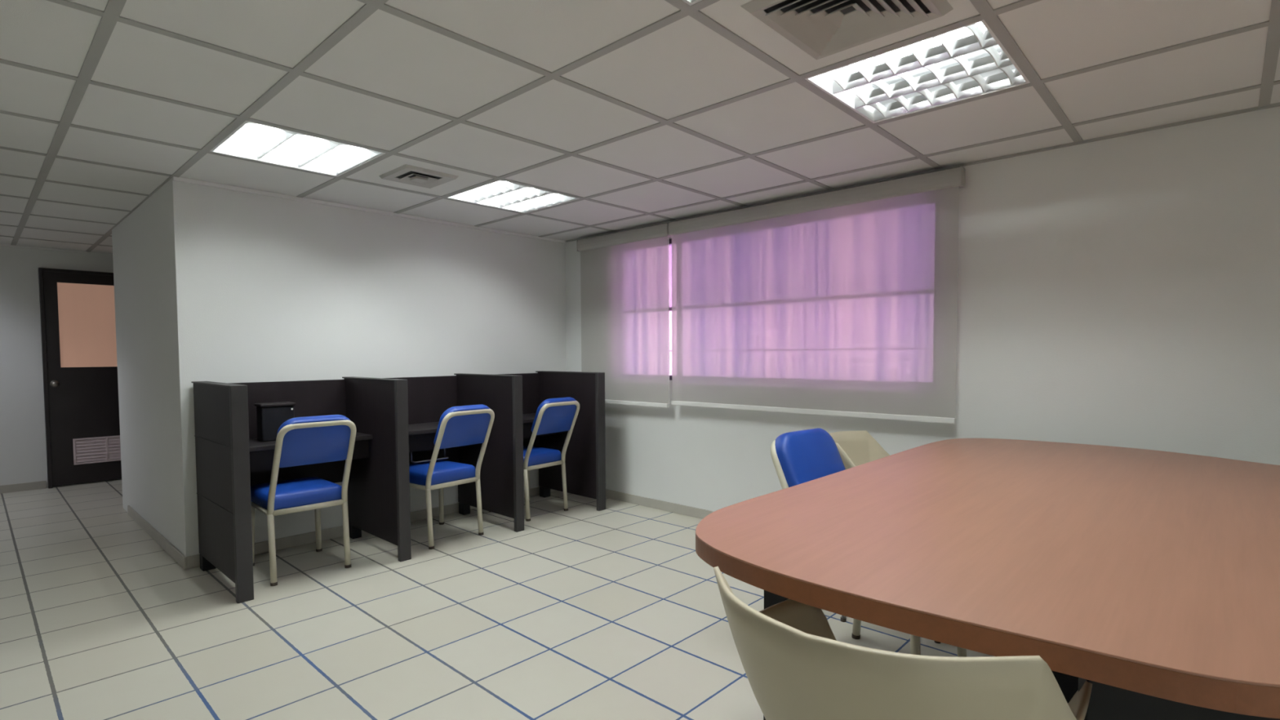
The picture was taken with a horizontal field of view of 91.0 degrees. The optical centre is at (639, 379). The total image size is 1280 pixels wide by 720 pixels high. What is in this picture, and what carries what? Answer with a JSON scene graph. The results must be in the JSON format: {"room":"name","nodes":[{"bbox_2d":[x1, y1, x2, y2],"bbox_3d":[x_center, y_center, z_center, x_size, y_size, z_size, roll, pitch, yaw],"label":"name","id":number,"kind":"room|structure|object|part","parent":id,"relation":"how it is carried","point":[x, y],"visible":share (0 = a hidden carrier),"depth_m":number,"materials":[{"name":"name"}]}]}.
{"room":"study room","nodes":[
{"label":"study room","id":0,"kind":"room"},
{"bbox_2d":[0,246,120,488],"bbox_3d":[-5.324,-0.356,5.735,0.100,2.660,6.000,2,3,43],"label":"wall","id":1,"kind":"structure","parent":0,"point":[23,447],"depth_m":5.55,"materials":[{"name":"paint"}]},
{"bbox_2d":[0,480,46,493],"bbox_3d":[-6.338,0.992,4.614,0.012,0.070,2.885,2,3,43],"label":"baseboard","id":2,"kind":"structure","parent":1,"relation":"attached to","point":[41,484],"depth_m":5.55,"materials":[{"name":"tile"}]},
{"bbox_2d":[38,267,121,488],"bbox_3d":[-5.033,-0.022,5.902,0.112,1.975,0.823,2,3,43],"label":"door","id":3,"kind":"structure","parent":1,"relation":"in","point":[77,307],"depth_m":5.80,"materials":[{"name":"brown wood"}]},
{"bbox_3d":[-5.252,0.037,5.645,0.079,0.064,0.064,2,3,43],"label":"knob","id":4,"kind":"part","parent":3,"relation":"part of","materials":[{"name":"silver metal"}]},
{"bbox_3d":[-5.069,-0.506,5.904,0.010,0.768,0.575,2,3,43],"label":"pane","id":5,"kind":"part","parent":3,"relation":"part of","materials":[{"name":"glass"}]},
{"bbox_2d":[72,435,120,465],"bbox_3d":[-5.042,0.654,5.948,0.012,0.240,0.475,2,3,43],"label":"vent grille","id":6,"kind":"object","parent":3,"relation":"attached to","point":[91,450],"depth_m":5.89,"materials":[{"name":"white metal"}]},
{"bbox_2d":[111,182,181,551],"bbox_3d":[-3.298,-0.304,4.242,1.960,2.660,0.120,2,3,43],"label":"wall","id":7,"kind":"structure","parent":0,"point":[141,254],"depth_m":4.05,"materials":[{"name":"paint"}]},
{"bbox_2d":[127,505,186,569],"bbox_3d":[-3.178,0.997,4.101,1.792,0.070,0.012,2,3,43],"label":"baseboard","id":8,"kind":"structure","parent":7,"relation":"attached to","point":[167,546],"depth_m":3.93,"materials":[{"name":"tile"}]},
{"bbox_2d":[167,177,566,556],"bbox_3d":[-1.634,-0.324,4.501,0.120,2.660,2.770,2,3,43],"label":"wall","id":9,"kind":"structure","parent":0,"point":[264,288],"depth_m":4.06,"materials":[{"name":"paint"}]},
{"bbox_2d":[0,176,564,253],"bbox_3d":[-3.990,-1.136,4.619,6.664,0.021,2.401,0,2,1],"label":"trim","id":10,"kind":"structure","parent":9,"relation":"attached to","point":[175,179],"depth_m":4.20,"materials":[{"name":"grey metal"}]},
{"bbox_2d":[186,486,558,568],"bbox_3d":[-1.579,0.972,4.511,0.012,0.070,2.770,2,3,43],"label":"baseboard","id":11,"kind":"structure","parent":9,"relation":"attached to","point":[193,561],"depth_m":3.98,"materials":[{"name":"tile"}]},
{"bbox_2d":[0,479,993,719],"bbox_3d":[-1.333,1.157,2.113,10.950,0.100,6.250,2,3,43],"label":"floor","id":12,"kind":"structure","parent":0,"point":[582,612],"depth_m":2.78,"materials":[{"name":"beige tile"}]},
{"bbox_2d":[250,414,356,586],"bbox_3d":[-1.862,0.617,3.459,0.633,0.874,0.406,2,3,44],"label":"chair","id":13,"kind":"object","parent":12,"relation":"on","point":[308,440],"visible":0.97,"depth_m":3.32,"materials":[{"name":"blue fabric"}]},
{"bbox_3d":[-2.188,0.870,3.541,0.051,0.364,0.031,0,2,15],"label":"leg","id":14,"kind":"part","parent":13,"relation":"part of","materials":[{"name":"beige metal"}]},
{"bbox_3d":[-1.902,0.877,3.250,0.057,0.370,0.031,2,3,44],"label":"leg","id":15,"kind":"part","parent":13,"relation":"part of","materials":[{"name":"beige metal"}]},
{"bbox_3d":[-1.939,0.625,3.534,0.420,0.092,0.385,2,3,44],"label":"seat","id":16,"kind":"part","parent":13,"relation":"part of","materials":[{"name":"blue fabric"}]},
{"bbox_3d":[-1.921,0.685,3.519,0.416,0.036,0.401,2,3,44],"label":"seat frame","id":17,"kind":"part","parent":13,"relation":"part of","materials":[{"name":"beige metal"}]},
{"bbox_3d":[-1.696,0.315,3.284,0.160,0.258,0.366,2,3,44],"label":"backrest","id":18,"kind":"part","parent":13,"relation":"part of","materials":[{"name":"blue plastic"}]},
{"bbox_3d":[-1.943,0.858,3.794,0.031,0.364,0.051,-1,3,-17],"label":"leg","id":19,"kind":"part","parent":13,"relation":"part of","materials":[{"name":"beige metal"}]},
{"bbox_3d":[-1.643,0.865,3.518,0.057,0.370,0.031,2,3,44],"label":"leg","id":20,"kind":"part","parent":13,"relation":"part of","materials":[{"name":"beige metal"}]},
{"bbox_2d":[191,370,605,603],"bbox_3d":[-1.371,0.499,4.135,0.755,1.045,2.443,2,3,43],"label":"study carrel","id":21,"kind":"object","parent":12,"relation":"on","point":[396,420],"visible":0.89,"depth_m":3.89,"materials":[{"name":"laminate"}]},
{"bbox_3d":[-2.184,0.501,3.270,0.705,0.952,0.063,2,3,43],"label":"panel","id":22,"kind":"part","parent":21,"relation":"part of","materials":[{"name":"laminate"}]},
{"bbox_3d":[-1.915,0.548,3.021,0.030,1.045,0.071,2,3,43],"label":"post","id":23,"kind":"part","parent":21,"relation":"part of","materials":[{"name":"grey laminate"}]},
{"bbox_2d":[253,401,295,441],"bbox_3d":[-2.087,0.238,3.603,0.114,0.212,0.184,2,3,43],"label":"box","id":24,"kind":"object","parent":21,"relation":"on","point":[270,416],"visible":0.89,"depth_m":3.55,"materials":[{"name":"black plastic"}]},
{"bbox_3d":[-2.088,0.141,3.599,0.114,0.017,0.184,2,3,43],"label":"lid","id":25,"kind":"part","parent":24,"relation":"part of","materials":[{"name":"plastic"}]},
{"bbox_3d":[-2.158,0.339,3.793,0.018,0.660,0.748,2,3,43],"label":"panel","id":26,"kind":"part","parent":21,"relation":"part of","materials":[{"name":"laminate"}]},
{"bbox_3d":[-1.632,0.473,3.861,0.705,0.952,0.059,2,3,43],"label":"panel","id":27,"kind":"part","parent":21,"relation":"part of","materials":[{"name":"laminate"}]},
{"bbox_3d":[-1.363,0.520,3.612,0.030,1.045,0.067,2,3,43],"label":"post","id":28,"kind":"part","parent":21,"relation":"part of","materials":[{"name":"grey laminate"}]},
{"bbox_3d":[-1.607,0.312,4.383,0.018,0.660,0.748,2,3,43],"label":"panel","id":29,"kind":"part","parent":21,"relation":"part of","materials":[{"name":"laminate"}]},
{"bbox_3d":[-1.398,0.493,4.189,0.060,0.088,0.250,2,3,43],"label":"tray rail","id":30,"kind":"part","parent":21,"relation":"part of","materials":[{"name":"grey metal"}]},
{"bbox_3d":[-1.082,0.445,4.449,0.705,0.952,0.056,2,3,43],"label":"panel","id":31,"kind":"part","parent":21,"relation":"part of","materials":[{"name":"laminate"}]},
{"bbox_3d":[-0.813,0.493,4.201,0.030,1.045,0.064,2,3,43],"label":"post","id":32,"kind":"part","parent":21,"relation":"part of","materials":[{"name":"grey laminate"}]},
{"bbox_3d":[-1.076,0.285,4.951,0.018,0.660,0.696,2,3,43],"label":"panel","id":33,"kind":"part","parent":21,"relation":"part of","materials":[{"name":"laminate"}]},
{"bbox_3d":[-0.566,0.419,5.002,0.705,0.952,0.065,2,3,43],"label":"panel","id":34,"kind":"part","parent":21,"relation":"part of","materials":[{"name":"laminate"}]},
{"bbox_3d":[-0.297,0.467,4.753,0.030,1.045,0.073,2,3,43],"label":"post","id":35,"kind":"part","parent":21,"relation":"part of","materials":[{"name":"grey laminate"}]},
{"bbox_2d":[408,404,494,549],"bbox_3d":[-1.270,0.588,4.058,0.633,0.874,0.406,2,3,38],"label":"chair","id":36,"kind":"object","parent":12,"relation":"on","point":[470,424],"visible":0.92,"depth_m":3.92,"materials":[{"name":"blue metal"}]},
{"bbox_3d":[-1.286,0.849,3.846,0.057,0.370,0.031,2,3,38],"label":"leg","id":37,"kind":"part","parent":36,"relation":"part of","materials":[{"name":"beige metal"}]},
{"bbox_3d":[-1.385,0.830,4.383,0.031,0.364,0.051,-1,3,-23],"label":"leg","id":38,"kind":"part","parent":36,"relation":"part of","materials":[{"name":"beige metal"}]},
{"bbox_3d":[-1.354,0.598,4.124,0.420,0.092,0.385,2,3,38],"label":"seat","id":39,"kind":"part","parent":36,"relation":"part of","materials":[{"name":"blue fabric"}]},
{"bbox_3d":[-1.335,0.657,4.112,0.416,0.036,0.401,2,3,38],"label":"seat frame","id":40,"kind":"part","parent":36,"relation":"part of","materials":[{"name":"beige metal"}]},
{"bbox_3d":[-1.088,0.286,3.902,0.160,0.258,0.366,2,3,38],"label":"backrest","id":41,"kind":"part","parent":36,"relation":"part of","materials":[{"name":"blue plastic"}]},
{"bbox_3d":[-1.057,0.836,4.139,0.057,0.370,0.031,2,3,38],"label":"leg","id":42,"kind":"part","parent":36,"relation":"part of","materials":[{"name":"beige metal"}]},
{"bbox_2d":[488,396,579,521],"bbox_3d":[-0.786,0.559,4.688,0.633,0.874,0.406,2,3,39],"label":"chair","id":43,"kind":"object","parent":12,"relation":"on","point":[557,415],"visible":0.88,"depth_m":4.54,"materials":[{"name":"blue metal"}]},
{"bbox_3d":[-0.806,0.820,4.477,0.057,0.370,0.031,2,3,39],"label":"leg","id":44,"kind":"part","parent":43,"relation":"part of","materials":[{"name":"beige metal"}]},
{"bbox_3d":[-0.895,0.801,5.014,0.031,0.364,0.051,-1,3,-22],"label":"leg","id":45,"kind":"part","parent":43,"relation":"part of","materials":[{"name":"beige metal"}]},
{"bbox_3d":[-0.869,0.568,4.756,0.420,0.092,0.385,2,3,39],"label":"seat","id":46,"kind":"part","parent":43,"relation":"part of","materials":[{"name":"blue fabric"}]},
{"bbox_3d":[-0.850,0.628,4.743,0.416,0.036,0.401,2,3,39],"label":"seat frame","id":47,"kind":"part","parent":43,"relation":"part of","materials":[{"name":"beige metal"}]},
{"bbox_3d":[-0.606,0.257,4.528,0.160,0.258,0.366,2,3,39],"label":"backrest","id":48,"kind":"part","parent":43,"relation":"part of","materials":[{"name":"blue plastic"}]},
{"bbox_3d":[-0.572,0.807,4.765,0.057,0.370,0.031,2,3,39],"label":"leg","id":49,"kind":"part","parent":43,"relation":"part of","materials":[{"name":"beige metal"}]},
{"bbox_2d":[770,427,966,657],"bbox_3d":[0.846,0.648,2.375,0.406,0.874,0.634,-2,3,-41],"label":"chair","id":50,"kind":"object","parent":12,"relation":"on","point":[802,456],"visible":0.34,"depth_m":2.46,"materials":[{"name":"blue metal"}]},
{"bbox_3d":[0.691,0.334,2.538,0.366,0.258,0.160,-2,3,-41],"label":"backrest","id":51,"kind":"part","parent":50,"relation":"part of","materials":[{"name":"blue plastic"}]},
{"bbox_3d":[0.907,0.890,2.600,0.031,0.370,0.057,-2,3,-41],"label":"leg","id":52,"kind":"part","parent":50,"relation":"part of","materials":[{"name":"beige metal"}]},
{"bbox_3d":[0.901,0.916,2.055,0.031,0.364,0.051,-1,2,-12],"label":"leg","id":53,"kind":"part","parent":50,"relation":"part of","materials":[{"name":"beige metal"}]},
{"bbox_3d":[1.167,0.905,2.286,0.051,0.364,0.031,1,3,20],"label":"leg","id":54,"kind":"part","parent":50,"relation":"part of","materials":[{"name":"beige metal"}]},
{"bbox_2d":[829,431,941,643],"bbox_3d":[1.095,0.663,2.843,0.554,0.802,0.557,1,3,33],"label":"shell chair","id":55,"kind":"object","parent":12,"relation":"on","point":[855,448],"visible":0.02,"depth_m":3.07,"materials":[{"name":"beige plastic"}]},
{"bbox_2d":[713,566,1092,719],"bbox_3d":[0.417,0.740,1.085,0.557,0.802,0.554,2,3,43],"label":"shell chair","id":56,"kind":"object","parent":12,"relation":"on","point":[795,667],"visible":0.98,"depth_m":0.84,"materials":[{"name":"beige plastic"}]},
{"bbox_2d":[695,438,1279,719],"bbox_3d":[1.270,0.715,1.820,1.340,0.780,2.323,2,3,43],"label":"conference table","id":57,"kind":"object","parent":12,"relation":"on","point":[1150,579],"visible":1,"depth_m":1.24,"materials":[{"name":"brown wood"}]},
{"bbox_3d":[0.357,0.747,1.537,0.030,0.725,0.116,-2,3,-40],"label":"leg panel","id":58,"kind":"part","parent":57,"relation":"part of","materials":[{"name":"black plastic"}]},
{"bbox_3d":[1.133,0.735,1.720,0.192,0.725,0.050,1,3,34],"label":"leg panel","id":59,"kind":"part","parent":57,"relation":"part of","materials":[{"name":"black plastic"}]},
{"bbox_3d":[0.878,0.766,1.022,0.297,0.725,0.030,0,2,10],"label":"leg panel","id":60,"kind":"part","parent":57,"relation":"part of","materials":[{"name":"black plastic"}]},
{"bbox_2d":[0,0,1279,253],"bbox_3d":[-1.362,-1.058,2.001,10.750,0.015,6.000,2,3,43],"label":"ceiling","id":61,"kind":"structure","parent":0,"point":[683,66],"depth_m":2.38,"materials":[{"name":"white tile"}]},
{"bbox_2d":[209,120,385,176],"bbox_3d":[-1.634,-1.147,3.005,0.582,0.118,0.598,2,3,43],"label":"ceiling light","id":62,"kind":"object","parent":61,"relation":"attached to","point":[251,140],"visible":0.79,"depth_m":3.05,"materials":[{"name":"white plastic"}]},
{"bbox_2d":[378,164,457,188],"bbox_3d":[-1.206,-1.099,3.428,0.304,0.028,0.304,2,3,43],"label":"ceiling vent","id":63,"kind":"object","parent":61,"relation":"in","point":[405,174],"visible":1,"depth_m":3.40,"materials":[{"name":"grey metal"}]},
{"bbox_3d":[-1.206,-1.093,3.429,0.070,0.016,0.070,2,3,43],"label":"plate","id":64,"kind":"part","parent":63,"relation":"part of","materials":[{"name":"white metal"}]},
{"bbox_3d":[-1.206,-1.099,3.428,0.150,0.016,0.150,2,3,43],"label":"blade","id":65,"kind":"part","parent":63,"relation":"part of","materials":[{"name":"white metal"}]},
{"bbox_2d":[447,179,580,213],"bbox_3d":[-0.787,-1.190,3.912,0.582,0.118,0.603,2,3,43],"label":"ceiling light","id":66,"kind":"object","parent":61,"relation":"attached to","point":[500,193],"visible":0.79,"depth_m":3.97,"materials":[{"name":"white plastic"}]},
{"bbox_2d":[0,0,1279,252],"bbox_3d":[-1.361,-1.049,2.002,10.750,0.004,6.000,2,3,43],"label":"grid","id":67,"kind":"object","parent":61,"relation":"attached to","point":[111,14],"depth_m":2.39,"materials":[{"name":"grey metal"}]},
{"bbox_2d":[681,0,702,5],"bbox_3d":[0.150,-1.087,1.341,0.582,0.118,0.598,2,3,43],"label":"ceiling light","id":68,"kind":"object","parent":61,"relation":"attached to","point":[690,2],"visible":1,"depth_m":1.74,"materials":[{"name":"white plastic"}]},
{"bbox_2d":[740,0,953,59],"bbox_3d":[0.586,-1.039,1.774,0.430,0.027,0.430,2,3,43],"label":"ceiling vent","id":69,"kind":"object","parent":61,"relation":"in","point":[821,28],"visible":1,"depth_m":1.80,"materials":[{"name":"grey metal"}]},
{"bbox_3d":[0.586,-1.036,1.774,0.090,0.021,0.090,2,3,43],"label":"blade","id":70,"kind":"part","parent":69,"relation":"part of","materials":[{"name":"white metal"}]},
{"bbox_3d":[0.586,-1.036,1.774,0.210,0.021,0.210,2,3,43],"label":"blade","id":71,"kind":"part","parent":69,"relation":"part of","materials":[{"name":"white metal"}]},
{"bbox_3d":[0.586,-1.036,1.774,0.270,0.021,0.270,2,3,43],"label":"blade","id":72,"kind":"part","parent":69,"relation":"part of","materials":[{"name":"white metal"}]},
{"bbox_3d":[0.586,-1.036,1.774,0.150,0.021,0.150,2,3,43],"label":"blade","id":73,"kind":"part","parent":69,"relation":"part of","materials":[{"name":"white metal"}]},
{"bbox_2d":[804,19,1030,123],"bbox_3d":[0.997,-1.129,2.248,0.582,0.118,0.603,2,3,43],"label":"ceiling light","id":74,"kind":"object","parent":61,"relation":"attached to","point":[968,61],"visible":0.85,"depth_m":2.29,"materials":[{"name":"white metal"}]},
{"bbox_2d":[564,106,1279,511],"bbox_3d":[0.741,-0.327,4.282,10.750,2.660,0.150,2,3,43],"label":"wall","id":75,"kind":"structure","parent":0,"point":[1122,291],"depth_m":2.90,"materials":[{"name":"paint"}]},
{"bbox_2d":[577,222,671,408],"bbox_3d":[-0.136,-0.478,4.921,0.984,1.343,0.072,2,3,43],"label":"roller blind","id":76,"kind":"object","parent":75,"relation":"attached to","point":[624,275],"visible":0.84,"depth_m":4.86,"materials":[{"name":"white fabric"}]},
{"bbox_2d":[605,488,714,519],"bbox_3d":[1.994,1.014,3.063,7.188,0.070,0.012,2,3,43],"label":"baseboard","id":77,"kind":"structure","parent":75,"relation":"attached to","point":[698,513],"depth_m":4.78,"materials":[{"name":"tile"}]},
{"bbox_2d":[667,238,671,380],"bbox_3d":[0.737,-0.506,4.250,2.470,1.050,0.050,2,3,43],"label":"window","id":78,"kind":"structure","parent":75,"relation":"in","point":[670,240],"depth_m":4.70,"materials":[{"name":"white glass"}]},
{"bbox_2d":[667,165,965,423],"bbox_3d":[0.940,-0.446,3.907,1.954,1.332,0.079,2,3,43],"label":"roller blind","id":79,"kind":"object","parent":75,"relation":"attached to","point":[842,302],"visible":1,"depth_m":3.74,"materials":[{"name":"white fabric"}]},
{"bbox_3d":[0.207,-0.413,4.545,0.009,1.221,0.006,0,3,16],"label":"pull chain","id":80,"kind":"part","parent":79,"relation":"part of","materials":[{"name":"white plastic"}]},
{"bbox_2d":[565,102,1279,242],"bbox_3d":[1.988,-1.102,2.966,7.170,0.011,0.015,2,3,43],"label":"trim","id":81,"kind":"structure","parent":75,"relation":"attached to","point":[1276,104],"depth_m":3.15,"materials":[{"name":"grey metal"}]},
{"bbox_3d":[3.948,1.401,7.529,20.000,0.100,8.850,2,3,43],"label":"trim","id":82,"kind":"structure","parent":0,"visible":0},
{"bbox_2d":[669,311,671,375],"bbox_3d":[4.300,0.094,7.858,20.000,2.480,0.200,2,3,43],"label":"window","id":83,"kind":"structure","parent":82,"relation":"on","point":[670,312],"depth_m":11.19,"materials":[{"name":"glass"}]}
]}

